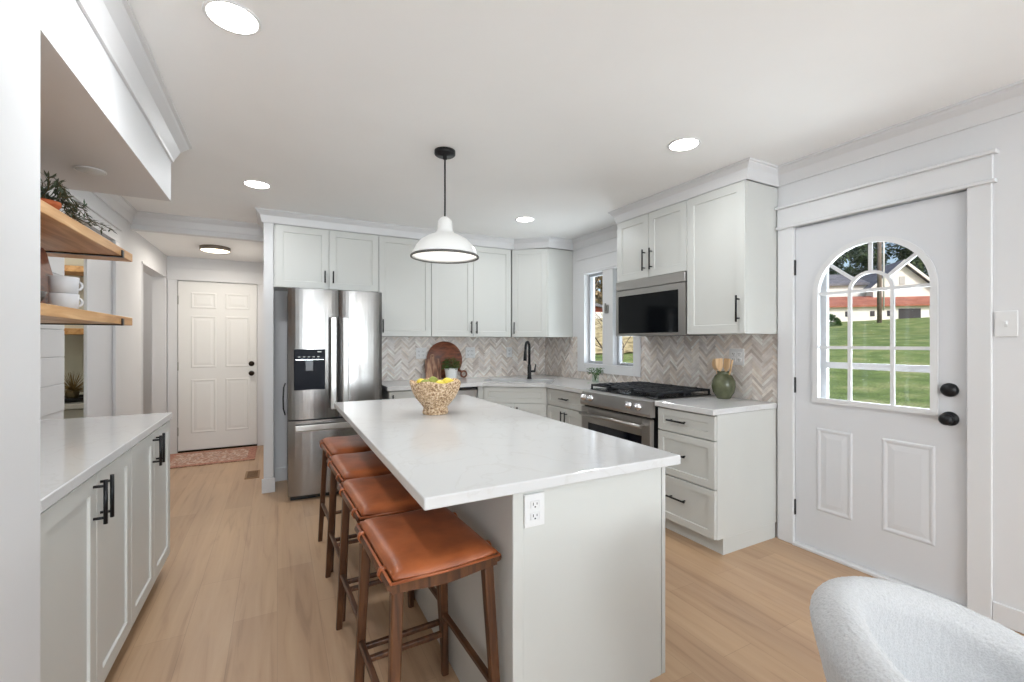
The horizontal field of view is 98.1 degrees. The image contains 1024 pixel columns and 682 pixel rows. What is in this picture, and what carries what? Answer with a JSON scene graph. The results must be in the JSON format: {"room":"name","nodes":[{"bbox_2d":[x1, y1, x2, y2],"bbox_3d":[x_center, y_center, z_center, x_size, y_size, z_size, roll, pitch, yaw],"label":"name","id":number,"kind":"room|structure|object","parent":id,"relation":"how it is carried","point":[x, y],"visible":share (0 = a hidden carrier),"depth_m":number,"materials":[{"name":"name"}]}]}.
{"room":"kitchen","nodes":[
{"label":"kitchen","id":0,"kind":"room"},
{"bbox_2d":[0,0,39,681],"bbox_3d":[-0.131,0.085,-1.721,0.760,2.450,6.080,0,0,-28],"label":"wall","id":1,"kind":"structure","parent":0,"point":[19,19],"depth_m":1.05,"materials":[{"name":"paint"}]},
{"bbox_2d":[40,186,63,416],"bbox_3d":[-2.213,-0.310,1.765,0.008,1.436,2.026,0,0,-28],"label":"wall paneling","id":2,"kind":"structure","parent":1,"relation":"attached to","point":[51,341],"depth_m":2.52,"materials":[{"name":"paint"}]},
{"bbox_2d":[40,199,131,261],"bbox_3d":[-1.927,-0.520,1.685,0.421,0.166,1.560,0,0,-28],"label":"wall shelf","id":3,"kind":"object","parent":1,"relation":"attached to","point":[61,235],"visible":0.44,"depth_m":1.97,"materials":[{"name":"brown wood"}]},
{"bbox_2d":[40,170,116,234],"bbox_3d":[-1.977,-0.588,1.960,0.275,0.203,0.543,0,0,-28],"label":"trailing plant","id":4,"kind":"object","parent":3,"relation":"on","point":[62,195],"visible":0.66,"depth_m":1.86,"materials":[{"name":"green plant"}]},
{"bbox_2d":[40,303,131,325],"bbox_3d":[-1.927,-0.167,1.685,0.421,0.166,1.560,0,0,-28],"label":"wall shelf","id":5,"kind":"object","parent":1,"relation":"attached to","point":[50,314],"visible":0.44,"depth_m":1.88,"materials":[{"name":"brown wood"}]},
{"bbox_2d":[40,247,52,303],"bbox_3d":[-2.035,-0.301,1.916,0.074,0.330,0.228,0,0,-28],"label":"cutting board","id":6,"kind":"object","parent":5,"relation":"on","point":[45,268],"visible":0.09,"depth_m":1.93,"materials":[{"name":"brown wood"}]},
{"bbox_2d":[48,293,83,308],"bbox_3d":[-1.934,-0.170,1.919,0.102,0.073,0.098,0,0,-28],"label":"mug","id":7,"kind":"object","parent":5,"relation":"on","point":[59,299],"visible":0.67,"depth_m":1.89,"materials":[{"name":"grey ceramic"}]},
{"bbox_2d":[48,275,83,293],"bbox_3d":[-1.934,-0.242,1.919,0.102,0.073,0.098,0,0,-28],"label":"mug","id":8,"kind":"object","parent":7,"relation":"on","point":[56,284],"visible":0.84,"depth_m":1.89,"materials":[{"name":"grey ceramic"}]},
{"bbox_2d":[75,0,191,161],"bbox_3d":[-0.122,-1.086,-0.817,0.100,0.108,7.670,0,0,-28],"label":"crown molding","id":9,"kind":"structure","parent":1,"relation":"attached to","point":[114,23],"depth_m":1.75,"materials":[{"name":"white paint"}]},
{"bbox_2d":[40,189,166,419],"bbox_3d":[-2.934,0.085,2.991,0.120,2.450,4.870,0,0,-28],"label":"wall","id":10,"kind":"structure","parent":0,"point":[141,249],"depth_m":3.83,"materials":[{"name":"paint"}]},
{"bbox_2d":[142,261,166,413],"bbox_3d":[-3.802,0.274,4.635,0.131,2.072,1.034,0,0,-28],"label":"door frame","id":11,"kind":"structure","parent":10,"relation":"attached to","point":[159,280],"depth_m":5.07,"materials":[{"name":"white paint"}]},
{"bbox_2d":[40,0,170,200],"bbox_3d":[-1.851,-0.973,1.708,0.596,0.334,1.590,0,0,-28],"label":"soffit","id":12,"kind":"structure","parent":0,"point":[89,117],"depth_m":1.69,"materials":[{"name":"paint"}]},
{"bbox_2d":[73,165,106,175],"bbox_3d":[-1.980,-0.802,2.084,0.118,0.006,0.118,0,0,-28],"label":"recessed light","id":13,"kind":"object","parent":12,"relation":"in","point":[83,169],"visible":1,"depth_m":2.07,"materials":[{"name":"white plastic"}]},
{"bbox_2d":[92,157,778,250],"bbox_3d":[-0.798,-1.086,3.686,5.002,0.108,2.411,0,0,-7],"label":"crown molding","id":14,"kind":"structure","parent":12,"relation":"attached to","point":[752,169],"depth_m":3.97,"materials":[{"name":"white paint"}]},
{"bbox_2d":[64,258,151,413],"bbox_3d":[-4.410,0.060,4.003,1.544,2.500,4.600,0,0,-28],"label":"wall","id":15,"kind":"structure","parent":0,"point":[73,344],"depth_m":3.89,"materials":[{"name":"white paint"}]},
{"bbox_2d":[64,265,83,275],"bbox_3d":[-3.929,-0.600,3.633,1.029,0.050,0.295,0,0,-28],"label":"shelf","id":16,"kind":"object","parent":15,"relation":"attached to","point":[68,269],"visible":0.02,"depth_m":3.66,"materials":[{"name":"brown wood"}]},
{"bbox_2d":[64,328,83,334],"bbox_3d":[-3.929,-0.085,3.633,1.029,0.050,0.295,0,0,-28],"label":"shelf","id":17,"kind":"object","parent":15,"relation":"attached to","point":[67,331],"visible":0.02,"depth_m":3.65,"materials":[{"name":"brown wood"}]},
{"bbox_2d":[58,189,122,415],"bbox_3d":[-2.891,0.198,3.076,0.035,2.225,1.140,0,0,-28],"label":"trim","id":18,"kind":"structure","parent":15,"relation":"attached to","point":[94,213],"depth_m":3.47,"materials":[{"name":"white paint"}]},
{"bbox_2d":[84,228,111,417],"bbox_3d":[-3.006,0.260,3.229,0.020,2.080,0.509,0,0,-28],"label":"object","id":19,"kind":"structure","parent":15,"relation":"in","point":[97,273],"depth_m":3.20,"materials":[{"name":"white paint"}]},
{"bbox_2d":[131,224,263,242],"bbox_3d":[-2.904,-1.065,4.166,1.031,0.150,0.080,0,0,-28],"label":"beam","id":20,"kind":"structure","parent":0,"point":[144,228],"depth_m":4.11,"materials":[{"name":"paint"}]},
{"bbox_2d":[136,231,263,262],"bbox_3d":[-3.978,-1.050,4.476,2.950,0.100,1.469,0,0,-28],"label":"ceiling","id":21,"kind":"structure","parent":0,"point":[169,244],"depth_m":4.66,"materials":[{"name":"paint"}]},
{"bbox_2d":[199,244,230,253],"bbox_3d":[-3.139,-0.978,4.698,0.276,0.045,0.276,0,0,-28],"label":"flush ceiling light","id":22,"kind":"object","parent":21,"relation":"attached to","point":[206,247],"visible":1,"depth_m":4.62,"materials":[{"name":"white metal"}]},
{"bbox_2d":[200,248,229,253],"bbox_3d":[-3.139,-0.973,4.698,0.262,0.035,0.262,0,0,-28],"label":"diffuser","id":23,"kind":"object","parent":22,"relation":"attached to","point":[212,250],"depth_m":4.65,"materials":[{"name":"white plastic"}]},
{"bbox_2d":[167,256,263,451],"bbox_3d":[-3.595,0.085,5.452,1.260,2.450,0.100,0,0,-28],"label":"wall","id":24,"kind":"structure","parent":0,"point":[172,261],"depth_m":5.33,"materials":[{"name":"paint"}]},
{"bbox_2d":[167,267,263,453],"bbox_3d":[-3.566,0.220,5.399,1.007,2.180,0.020,0,0,-28],"label":"door frame","id":25,"kind":"structure","parent":24,"relation":"in","point":[174,274],"depth_m":5.30,"materials":[{"name":"white paint"}]},
{"bbox_2d":[177,281,256,450],"bbox_3d":[-3.575,0.285,5.401,0.821,2.010,0.098,0,0,-28],"label":"door","id":26,"kind":"structure","parent":25,"relation":"attached to","point":[217,362],"depth_m":5.41,"materials":[{"name":"white paint"}]},
{"bbox_2d":[178,444,256,452],"bbox_3d":[-3.588,1.302,5.442,0.807,0.016,0.084,0,0,-28],"label":"sill","id":27,"kind":"structure","parent":24,"relation":"attached to","point":[251,444],"depth_m":5.39,"materials":[{"name":"brown metal"}]},
{"bbox_2d":[264,223,273,478],"bbox_3d":[-2.595,0.085,4.765,0.075,2.450,2.050,0,0,-28],"label":"wall","id":28,"kind":"structure","parent":0,"point":[268,227],"depth_m":3.86,"materials":[{"name":"paint"}]},
{"bbox_2d":[262,477,274,493],"bbox_3d":[-2.113,1.248,3.852,0.103,0.125,0.014,0,0,-28],"label":"baseboard","id":29,"kind":"structure","parent":28,"relation":"attached to","point":[268,484],"depth_m":3.85,"materials":[{"name":"white paint"}]},
{"bbox_2d":[274,224,544,467],"bbox_3d":[-0.938,0.085,4.916,2.996,2.450,0.130,0,0,-28],"label":"wall","id":30,"kind":"structure","parent":0,"point":[280,297],"depth_m":4.18,"materials":[{"name":"paint"}]},
{"bbox_2d":[274,467,286,481],"bbox_3d":[-1.994,1.248,4.277,0.528,0.125,0.013,0,0,-28],"label":"baseboard","id":31,"kind":"structure","parent":30,"relation":"attached to","point":[280,474],"depth_m":4.17,"materials":[{"name":"white paint"}]},
{"bbox_2d":[274,224,378,291],"bbox_3d":[-1.748,-0.754,4.205,0.893,0.548,0.366,0,0,-28],"label":"upper cabinet","id":32,"kind":"object","parent":30,"relation":"attached to","point":[308,258],"visible":0.98,"depth_m":4.06,"materials":[{"name":"paint"}]},
{"bbox_2d":[379,236,430,336],"bbox_3d":[-1.121,-0.540,4.537,0.523,0.976,0.366,0,0,-28],"label":"upper cabinet","id":33,"kind":"object","parent":30,"relation":"attached to","point":[404,281],"visible":0.8,"depth_m":4.41,"materials":[{"name":"paint"}]},
{"bbox_2d":[416,348,426,358],"bbox_3d":[-0.983,0.125,4.809,0.118,0.120,0.010,0,0,-28],"label":"electrical outlet","id":34,"kind":"object","parent":30,"relation":"attached to","point":[421,353],"visible":1,"depth_m":4.81,"materials":[{"name":"white plastic"}]},
{"bbox_2d":[382,337,544,380],"bbox_3d":[-0.540,0.176,5.051,2.166,0.465,0.002,0,0,-28],"label":"backsplash","id":35,"kind":"structure","parent":30,"relation":"attached to","point":[399,361],"depth_m":5.10,"materials":[{"name":"tile"}]},
{"bbox_2d":[465,347,474,357],"bbox_3d":[-0.477,0.125,5.077,0.118,0.120,0.010,0,0,-28],"label":"electrical outlet","id":36,"kind":"object","parent":30,"relation":"attached to","point":[469,351],"visible":1,"depth_m":5.08,"materials":[{"name":"white plastic"}]},
{"bbox_2d":[431,246,510,336],"bbox_3d":[-0.483,-0.540,4.874,0.916,0.976,0.366,0,0,-28],"label":"upper cabinet","id":37,"kind":"object","parent":30,"relation":"attached to","point":[471,299],"visible":0.9,"depth_m":4.75,"materials":[{"name":"paint"}]},
{"bbox_2d":[511,248,572,337],"bbox_3d":[0.266,-0.540,5.144,0.648,0.976,0.587,0,0,-28],"label":"upper cabinet","id":38,"kind":"object","parent":30,"relation":"attached to","point":[541,279],"visible":0.98,"depth_m":4.94,"materials":[{"name":"paint"}]},
{"bbox_2d":[104,445,1023,681],"bbox_3d":[-0.701,1.350,1.536,5.996,0.080,12.630,0,0,-28],"label":"floor","id":39,"kind":"structure","parent":0,"point":[242,592],"depth_m":2.21,"materials":[{"name":"brown wood"}]},
{"bbox_2d":[64,401,83,418],"bbox_3d":[-3.882,0.860,3.544,1.028,0.740,0.495,0,0,-28],"label":"pantry cabinet","id":40,"kind":"object","parent":39,"relation":"on","point":[71,409],"visible":0.02,"depth_m":3.51,"materials":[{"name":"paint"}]},
{"bbox_2d":[64,394,83,402],"bbox_3d":[-3.639,0.471,3.675,0.330,0.035,0.330,0,0,-28],"label":"tray","id":41,"kind":"object","parent":40,"relation":"on","point":[80,398],"visible":0.26,"depth_m":3.59,"materials":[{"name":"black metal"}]},
{"bbox_2d":[64,373,83,398],"bbox_3d":[-3.637,0.358,3.675,0.264,0.227,0.304,0,0,3],"label":"spiky plant","id":42,"kind":"object","parent":41,"relation":"on","point":[72,392],"visible":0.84,"depth_m":3.66,"materials":[{"name":"green plant"}]},
{"bbox_2d":[40,448,130,681],"bbox_3d":[-1.661,0.879,1.393,0.613,0.862,0.845,0,0,-28],"label":"base cabinet","id":43,"kind":"object","parent":39,"relation":"on","point":[85,535],"visible":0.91,"depth_m":1.47,"materials":[{"name":"paint"}]},
{"bbox_2d":[40,412,171,513],"bbox_3d":[-1.859,0.428,1.726,0.594,0.036,1.623,0,0,-28],"label":"countertop","id":44,"kind":"structure","parent":43,"relation":"on","point":[72,450],"depth_m":1.77,"materials":[{"name":"white stone"}]},
{"bbox_2d":[131,420,169,627],"bbox_3d":[-2.038,0.879,2.107,0.613,0.862,0.769,0,0,-28],"label":"base cabinet","id":45,"kind":"object","parent":39,"relation":"on","point":[150,457],"visible":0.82,"depth_m":2.18,"materials":[{"name":"paint"}]},
{"bbox_2d":[170,446,256,468],"bbox_3d":[-3.401,1.304,5.023,0.880,0.010,0.690,0,0,-28],"label":"runner rug","id":46,"kind":"object","parent":39,"relation":"on","point":[190,459],"visible":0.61,"depth_m":4.99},
{"bbox_2d":[244,470,259,478],"bbox_3d":[-2.555,1.306,4.373,0.124,0.007,0.280,0,0,-28],"label":"floor vent","id":47,"kind":"object","parent":39,"relation":"in","point":[255,473],"visible":1,"depth_m":4.36,"materials":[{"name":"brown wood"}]},
{"bbox_2d":[287,287,381,500],"bbox_3d":[-1.627,0.431,4.042,0.750,1.757,0.722,0,0,-28],"label":"refrigerator","id":48,"kind":"object","parent":39,"relation":"on","point":[334,337],"visible":0.77,"depth_m":3.71,"materials":[{"name":"grey metal"}]},
{"bbox_2d":[318,435,371,571],"bbox_3d":[-1.003,0.966,2.812,0.367,0.690,0.478,0,0,-30],"label":"bar stool","id":49,"kind":"object","parent":39,"relation":"on","point":[330,446],"visible":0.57,"depth_m":2.77,"materials":[{"name":"leather"}]},
{"bbox_2d":[322,435,371,454],"bbox_3d":[-1.003,0.641,2.812,0.320,0.039,0.444,0,0,-30],"label":"cushion","id":50,"kind":"object","parent":49,"relation":"on","point":[352,443],"depth_m":2.69,"materials":[{"name":"leather"}]},
{"bbox_2d":[325,451,414,621],"bbox_3d":[-0.767,0.966,2.366,0.367,0.690,0.478,0,0,-30],"label":"bar stool","id":51,"kind":"object","parent":39,"relation":"on","point":[343,467],"visible":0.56,"depth_m":2.31,"materials":[{"name":"leather"}]},
{"bbox_2d":[330,451,390,478],"bbox_3d":[-0.767,0.641,2.366,0.320,0.039,0.444,0,0,-30],"label":"cushion","id":52,"kind":"object","parent":51,"relation":"on","point":[360,464],"depth_m":2.24,"materials":[{"name":"leather"}]},
{"bbox_2d":[336,474,439,681],"bbox_3d":[-0.531,0.966,1.919,0.367,0.690,0.478,0,0,-30],"label":"bar stool","id":53,"kind":"object","parent":39,"relation":"on","point":[382,495],"visible":0.62,"depth_m":1.84,"materials":[{"name":"leather"}]},
{"bbox_2d":[342,474,419,516],"bbox_3d":[-0.531,0.641,1.919,0.320,0.039,0.444,0,0,-30],"label":"cushion","id":54,"kind":"object","parent":53,"relation":"on","point":[382,495],"depth_m":1.79,"materials":[{"name":"leather"}]},
{"bbox_2d":[382,389,414,399],"bbox_3d":[-0.981,0.879,4.447,0.622,0.862,0.656,0,0,-28],"label":"base cabinet","id":55,"kind":"object","parent":39,"relation":"on","point":[398,394],"visible":0.17,"depth_m":4.11,"materials":[{"name":"paint"}]},
{"bbox_2d":[354,507,501,681],"bbox_3d":[-0.295,0.966,1.473,0.367,0.690,0.478,0,0,-30],"label":"bar stool","id":56,"kind":"object","parent":39,"relation":"on","point":[420,548],"visible":0.98,"depth_m":1.37,"materials":[{"name":"leather"}]},
{"bbox_2d":[360,507,495,580],"bbox_3d":[-0.295,0.641,1.473,0.320,0.039,0.444,0,0,-30],"label":"cushion","id":57,"kind":"object","parent":56,"relation":"on","point":[420,544],"depth_m":1.37,"materials":[{"name":"leather"}]},
{"bbox_2d":[457,387,476,397],"bbox_3d":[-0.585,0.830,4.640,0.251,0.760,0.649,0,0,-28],"label":"dishwasher","id":58,"kind":"object","parent":39,"relation":"on","point":[470,391],"visible":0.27,"depth_m":4.41,"materials":[{"name":"grey metal"}]},
{"bbox_2d":[477,386,546,416],"bbox_3d":[0.130,0.879,4.831,1.182,0.862,1.013,0,0,-28],"label":"base cabinet","id":59,"kind":"object","parent":39,"relation":"on","point":[533,400],"visible":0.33,"depth_m":4.42,"materials":[{"name":"paint"}]},
{"bbox_2d":[382,375,610,392],"bbox_3d":[-0.122,0.428,4.344,2.084,0.036,1.640,0,0,-28],"label":"countertop","id":60,"kind":"structure","parent":59,"relation":"on","point":[576,385],"depth_m":4.46,"materials":[{"name":"white stone"}]},
{"bbox_2d":[425,354,440,379],"bbox_3d":[-0.852,0.273,4.786,0.176,0.275,0.059,0,0,-28],"label":"cutting board","id":61,"kind":"object","parent":60,"relation":"on","point":[432,365],"visible":0.98,"depth_m":4.78,"materials":[{"name":"brown wood"}]},
{"bbox_2d":[426,341,466,377],"bbox_3d":[-0.718,0.201,4.924,0.470,0.410,0.042,0,0,-28],"label":"round cutting board","id":62,"kind":"object","parent":60,"relation":"on","point":[442,350],"visible":0.7,"depth_m":4.91,"materials":[{"name":"brown wood"}]},
{"bbox_2d":[441,357,460,378],"bbox_3d":[-0.651,0.285,4.742,0.217,0.248,0.217,0,0,-28],"label":"potted plant","id":63,"kind":"object","parent":60,"relation":"on","point":[450,372],"visible":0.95,"depth_m":4.71,"materials":[{"name":"green plant"}]},
{"bbox_2d":[523,341,535,378],"bbox_3d":[0.173,0.200,4.848,0.086,0.421,0.192,0,0,42],"label":"faucet","id":64,"kind":"object","parent":60,"relation":"on","point":[529,370],"visible":1,"depth_m":4.87,"materials":[{"name":"black metal"}]},
{"bbox_2d":[414,467,664,681],"bbox_3d":[-0.171,0.878,2.366,0.672,0.864,2.017,0,0,-28],"label":"base cabinet","id":65,"kind":"object","parent":39,"relation":"on","point":[580,593],"visible":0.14,"depth_m":1.47,"materials":[{"name":"paint"}]},
{"bbox_2d":[334,395,680,509],"bbox_3d":[-0.295,0.427,2.304,0.952,0.034,2.080,0,0,-28],"label":"countertop","id":66,"kind":"structure","parent":65,"relation":"on","point":[481,449],"depth_m":1.69,"materials":[{"name":"white stone"}]},
{"bbox_2d":[410,378,460,414],"bbox_3d":[-0.438,0.313,2.540,0.289,0.193,0.290,0,0,-28],"label":"woven bowl","id":67,"kind":"object","parent":66,"relation":"on","point":[434,398],"visible":0.97,"depth_m":2.45,"materials":[{"name":"beige wicker"}]},
{"bbox_2d":[524,492,543,527],"bbox_3d":[0.068,0.512,1.351,0.071,0.101,0.010,0,0,-28],"label":"electrical outlet","id":68,"kind":"object","parent":65,"relation":"attached to","point":[534,502],"visible":1,"depth_m":1.35,"materials":[{"name":"white plastic"}]},
{"bbox_2d":[530,511,538,520],"bbox_3d":[0.070,0.530,1.349,0.030,0.024,0.003,0,0,-28],"label":"socket","id":69,"kind":"object","parent":68,"relation":"attached to","point":[534,515],"depth_m":1.35,"materials":[{"name":"white plastic"}]},
{"bbox_2d":[547,388,583,426],"bbox_3d":[0.746,0.879,4.228,0.657,0.862,0.618,0,0,-28],"label":"base cabinet","id":70,"kind":"object","parent":39,"relation":"on","point":[563,406],"visible":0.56,"depth_m":4.09,"materials":[{"name":"paint"}]},
{"bbox_2d":[579,381,714,448],"bbox_3d":[1.045,0.789,3.576,0.731,0.861,0.802,0,0,-28],"label":"gas range","id":71,"kind":"object","parent":39,"relation":"on","point":[628,411],"visible":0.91,"depth_m":3.37,"materials":[{"name":"silver metal"}]},
{"bbox_2d":[580,389,714,417],"bbox_3d":[1.067,0.469,3.587,0.680,0.122,0.802,0,0,-28],"label":"cooktop","id":72,"kind":"object","parent":71,"relation":"in","point":[613,401],"depth_m":3.37,"materials":[{"name":"silver metal"}]},
{"bbox_2d":[658,407,776,554],"bbox_3d":[1.380,0.879,3.029,0.657,0.862,0.458,0,0,-28],"label":"base cabinet","id":73,"kind":"object","parent":39,"relation":"on","point":[721,496],"visible":0.81,"depth_m":2.84,"materials":[{"name":"paint"}]},
{"bbox_2d":[655,396,777,415],"bbox_3d":[1.385,0.428,3.031,0.645,0.036,0.471,0,0,-28],"label":"countertop","id":74,"kind":"structure","parent":73,"relation":"on","point":[708,405],"depth_m":2.91,"materials":[{"name":"white stone"}]},
{"bbox_2d":[711,371,735,398],"bbox_3d":[1.526,0.311,3.202,0.160,0.196,0.160,0,0,-28],"label":"vase","id":75,"kind":"object","parent":74,"relation":"on","point":[723,385],"visible":0.97,"depth_m":3.15,"materials":[{"name":"ceramic"}]},
{"bbox_2d":[809,576,1023,681],"bbox_3d":[0.937,0.929,0.797,0.697,0.770,0.846,0,0,28],"label":"tub chair","id":76,"kind":"object","parent":39,"relation":"on","point":[866,629],"visible":1,"depth_m":1.05,"materials":[{"name":"fabric"}]},
{"bbox_2d":[122,0,1023,248],"bbox_3d":[0.708,-1.190,0.583,4.396,0.100,9.630,0,0,-28],"label":"ceiling","id":77,"kind":"structure","parent":0,"point":[564,115],"depth_m":2.02,"materials":[{"name":"paint"}]},
{"bbox_2d":[202,0,261,35],"bbox_3d":[-0.980,-1.136,1.559,0.178,0.006,0.178,0,0,-28],"label":"recessed light","id":78,"kind":"object","parent":77,"relation":"in","point":[233,17],"visible":1,"depth_m":1.55,"materials":[{"name":"white plastic"}]},
{"bbox_2d":[243,180,270,188],"bbox_3d":[-1.844,-1.136,3.210,0.178,0.006,0.178,0,0,-28],"label":"recessed light","id":79,"kind":"object","parent":77,"relation":"in","point":[257,184],"visible":1,"depth_m":3.20,"materials":[{"name":"white plastic"}]},
{"bbox_2d":[410,146,478,263],"bbox_3d":[-0.401,-0.820,2.654,0.406,0.640,0.406,0,0,-28],"label":"pendant lamp","id":80,"kind":"object","parent":77,"relation":"hanging from","point":[443,246],"visible":1,"depth_m":2.59,"materials":[{"name":"white metal"}]},
{"bbox_2d":[413,251,475,260],"bbox_3d":[-0.401,-0.515,2.654,0.374,0.003,0.374,0,0,-28],"label":"diffuser","id":81,"kind":"object","parent":80,"relation":"attached to","point":[417,255],"depth_m":2.65,"materials":[{"name":"white"}]},
{"bbox_2d":[516,216,534,221],"bbox_3d":[0.121,-1.136,4.125,0.178,0.006,0.178,0,0,-28],"label":"recessed light","id":82,"kind":"object","parent":77,"relation":"in","point":[525,218],"visible":1,"depth_m":4.12,"materials":[{"name":"white plastic"}]},
{"bbox_2d":[668,137,700,151],"bbox_3d":[0.992,-1.136,2.560,0.178,0.006,0.178,0,0,-28],"label":"recessed light","id":83,"kind":"object","parent":77,"relation":"in","point":[687,143],"visible":1,"depth_m":2.55,"materials":[{"name":"white plastic"}]},
{"bbox_2d":[545,112,1023,611],"bbox_3d":[2.598,0.285,1.571,0.130,2.850,9.350,0,0,-28],"label":"wall","id":84,"kind":"structure","parent":0,"point":[1006,134],"depth_m":2.06,"materials":[{"name":"paint"}]},
{"bbox_2d":[576,249,640,376],"bbox_3d":[0.988,-0.293,4.535,0.126,1.237,0.985,0,0,-28],"label":"window","id":85,"kind":"structure","parent":84,"relation":"in","point":[606,262],"depth_m":4.51,"materials":[{"name":"white paint"}]},
{"bbox_2d":[617,200,686,282],"bbox_3d":[1.225,-0.771,3.617,0.382,0.513,0.746,0,0,-28],"label":"upper cabinet","id":86,"kind":"object","parent":84,"relation":"attached to","point":[654,243],"visible":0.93,"depth_m":3.50,"materials":[{"name":"paint"}]},
{"bbox_2d":[616,271,709,335],"bbox_3d":[1.232,-0.280,3.620,0.354,0.464,0.742,0,0,-28],"label":"microwave","id":87,"kind":"object","parent":86,"relation":"attached to","point":[655,305],"visible":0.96,"depth_m":3.48,"materials":[{"name":"grey metal"}]},
{"bbox_2d":[545,334,776,402],"bbox_3d":[1.097,0.176,4.267,0.002,0.465,2.920,0,0,-28],"label":"backsplash","id":88,"kind":"structure","parent":84,"relation":"attached to","point":[674,360],"depth_m":3.58,"materials":[{"name":"tile"}]},
{"bbox_2d":[687,180,777,334],"bbox_3d":[1.506,-0.540,3.085,0.382,0.976,0.452,0,0,-28],"label":"upper cabinet","id":89,"kind":"object","parent":84,"relation":"attached to","point":[732,236],"visible":1,"depth_m":2.94,"materials":[{"name":"paint"}]},
{"bbox_2d":[729,348,743,364],"bbox_3d":[1.635,0.110,3.234,0.010,0.120,0.118,0,0,-28],"label":"electrical outlet","id":90,"kind":"object","parent":84,"relation":"attached to","point":[737,355],"visible":0.94,"depth_m":3.23,"materials":[{"name":"white plastic"}]},
{"bbox_2d":[820,269,929,397],"bbox_3d":[2.121,0.275,2.570,0.030,2.010,0.805,0,0,-28],"label":"storm door","id":91,"kind":"structure","parent":84,"relation":"in","point":[825,364],"depth_m":2.80,"materials":[{"name":"white paint"}]},
{"bbox_2d":[792,541,966,607],"bbox_3d":[2.068,1.301,2.542,0.160,0.018,0.819,0,0,-28],"label":"threshold","id":92,"kind":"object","parent":84,"relation":"attached to","point":[855,566],"depth_m":2.58,"materials":[{"name":"white paint"}]},
{"bbox_2d":[794,191,966,605],"bbox_3d":[2.017,0.278,2.521,0.109,2.025,0.835,0,0,-28],"label":"door","id":93,"kind":"structure","parent":84,"relation":"in","point":[881,488],"depth_m":2.42,"materials":[{"name":"white paint"}]},
{"bbox_2d":[775,148,998,618],"bbox_3d":[2.054,0.209,2.533,0.152,2.202,1.030,0,0,-28],"label":"trim","id":94,"kind":"structure","parent":84,"relation":"attached to","point":[974,173],"depth_m":2.15,"materials":[{"name":"white paint"}]},
{"bbox_2d":[778,79,1023,186],"bbox_3d":[3.210,-1.087,0.167,0.100,0.105,6.295,0,0,-28],"label":"crown molding","id":95,"kind":"structure","parent":84,"relation":"attached to","point":[1008,100],"depth_m":2.31,"materials":[{"name":"white paint"}]},
{"bbox_2d":[994,310,1017,336],"bbox_3d":[2.267,-0.082,2.038,0.018,0.120,0.075,0,0,-28],"label":"light switch","id":96,"kind":"object","parent":84,"relation":"attached to","point":[1005,322],"visible":1,"depth_m":2.04,"materials":[{"name":"white plastic"}]},
{"bbox_2d":[992,601,1023,633],"bbox_3d":[3.484,1.261,-0.259,0.013,0.098,5.286,0,0,-28],"label":"baseboard","id":97,"kind":"structure","parent":84,"relation":"attached to","point":[1009,617],"depth_m":2.03,"materials":[{"name":"white paint"}]},
{"label":"outside","id":98,"kind":"structure","parent":0,"visible":0},
{"bbox_2d":[595,317,929,408],"bbox_3d":[27.590,-0.886,40.033,80.000,4.927,135.000,0,0,-28],"label":"lawn","id":99,"kind":"structure","parent":98,"point":[912,389],"depth_m":14.72,"materials":[{"name":"green plant"}]},
{"bbox_2d":[595,276,602,304],"bbox_3d":[9.487,-7.325,47.958,7.274,12.038,6.995,0,0,-28],"label":"leafy tree","id":100,"kind":"object","parent":99,"relation":"on","point":[598,294],"visible":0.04,"depth_m":46.70,"materials":[{"name":"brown plant"}]},
{"bbox_2d":[595,303,602,318],"bbox_3d":[4.080,-0.867,37.500,7.400,5.200,7.800,0,0,0],"label":"brick house","id":101,"kind":"structure","parent":99,"relation":"on","point":[598,309],"depth_m":33.95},
{"bbox_2d":[595,306,630,360],"bbox_3d":[2.446,0.132,11.379,2.817,2.784,1.724,0,0,-28],"label":"bare tree","id":102,"kind":"object","parent":99,"relation":"on","point":[600,346],"visible":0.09,"depth_m":11.07,"materials":[{"name":"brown plant"}]},
{"bbox_2d":[595,318,632,353],"bbox_3d":[3.610,-0.454,23.600,11.020,2.308,9.200,0,0,0],"label":"bank","id":103,"kind":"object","parent":99,"relation":"on","point":[628,347],"visible":0.05,"depth_m":21.32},
{"bbox_2d":[829,314,842,325],"bbox_3d":[23.976,-1.631,33.993,2.222,1.200,2.218,0,0,-28],"label":"round shrub","id":104,"kind":"object","parent":99,"relation":"on","point":[836,320],"visible":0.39,"depth_m":33.30,"materials":[{"name":"green plant"}]},
{"bbox_2d":[829,248,856,274],"bbox_3d":[34.479,-8.606,50.438,7.037,12.666,6.929,0,0,20],"label":"leafy tree","id":105,"kind":"object","parent":99,"relation":"on","point":[837,263],"visible":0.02,"depth_m":48.48,"materials":[{"name":"green plant"}]},
{"bbox_2d":[842,242,894,276],"bbox_3d":[47.684,-10.534,60.025,6.863,16.151,6.691,0,0,-38],"label":"leafy tree","id":106,"kind":"object","parent":99,"relation":"on","point":[860,260],"visible":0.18,"depth_m":59.18,"materials":[{"name":"green plant"}]},
{"bbox_2d":[829,259,929,321],"bbox_3d":[32.060,-3.984,42.218,10.950,6.330,9.750,0,0,18],"label":"house","id":107,"kind":"structure","parent":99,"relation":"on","point":[909,302],"depth_m":38.61,"materials":[{"name":"white"}]},
{"bbox_2d":[877,242,884,322],"bbox_3d":[27.334,-5.760,32.949,1.800,9.300,0.405,0,0,-28],"label":"utility pole","id":108,"kind":"object","parent":99,"relation":"on","point":[879,244],"visible":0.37,"depth_m":32.88,"materials":[{"name":"brown wood"}]},
{"bbox_2d":[888,243,928,276],"bbox_3d":[52.262,-9.998,55.626,7.562,15.062,7.137,0,0,21],"label":"leafy tree","id":109,"kind":"object","parent":99,"relation":"on","point":[904,253],"visible":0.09,"depth_m":56.19,"materials":[{"name":"green plant"}]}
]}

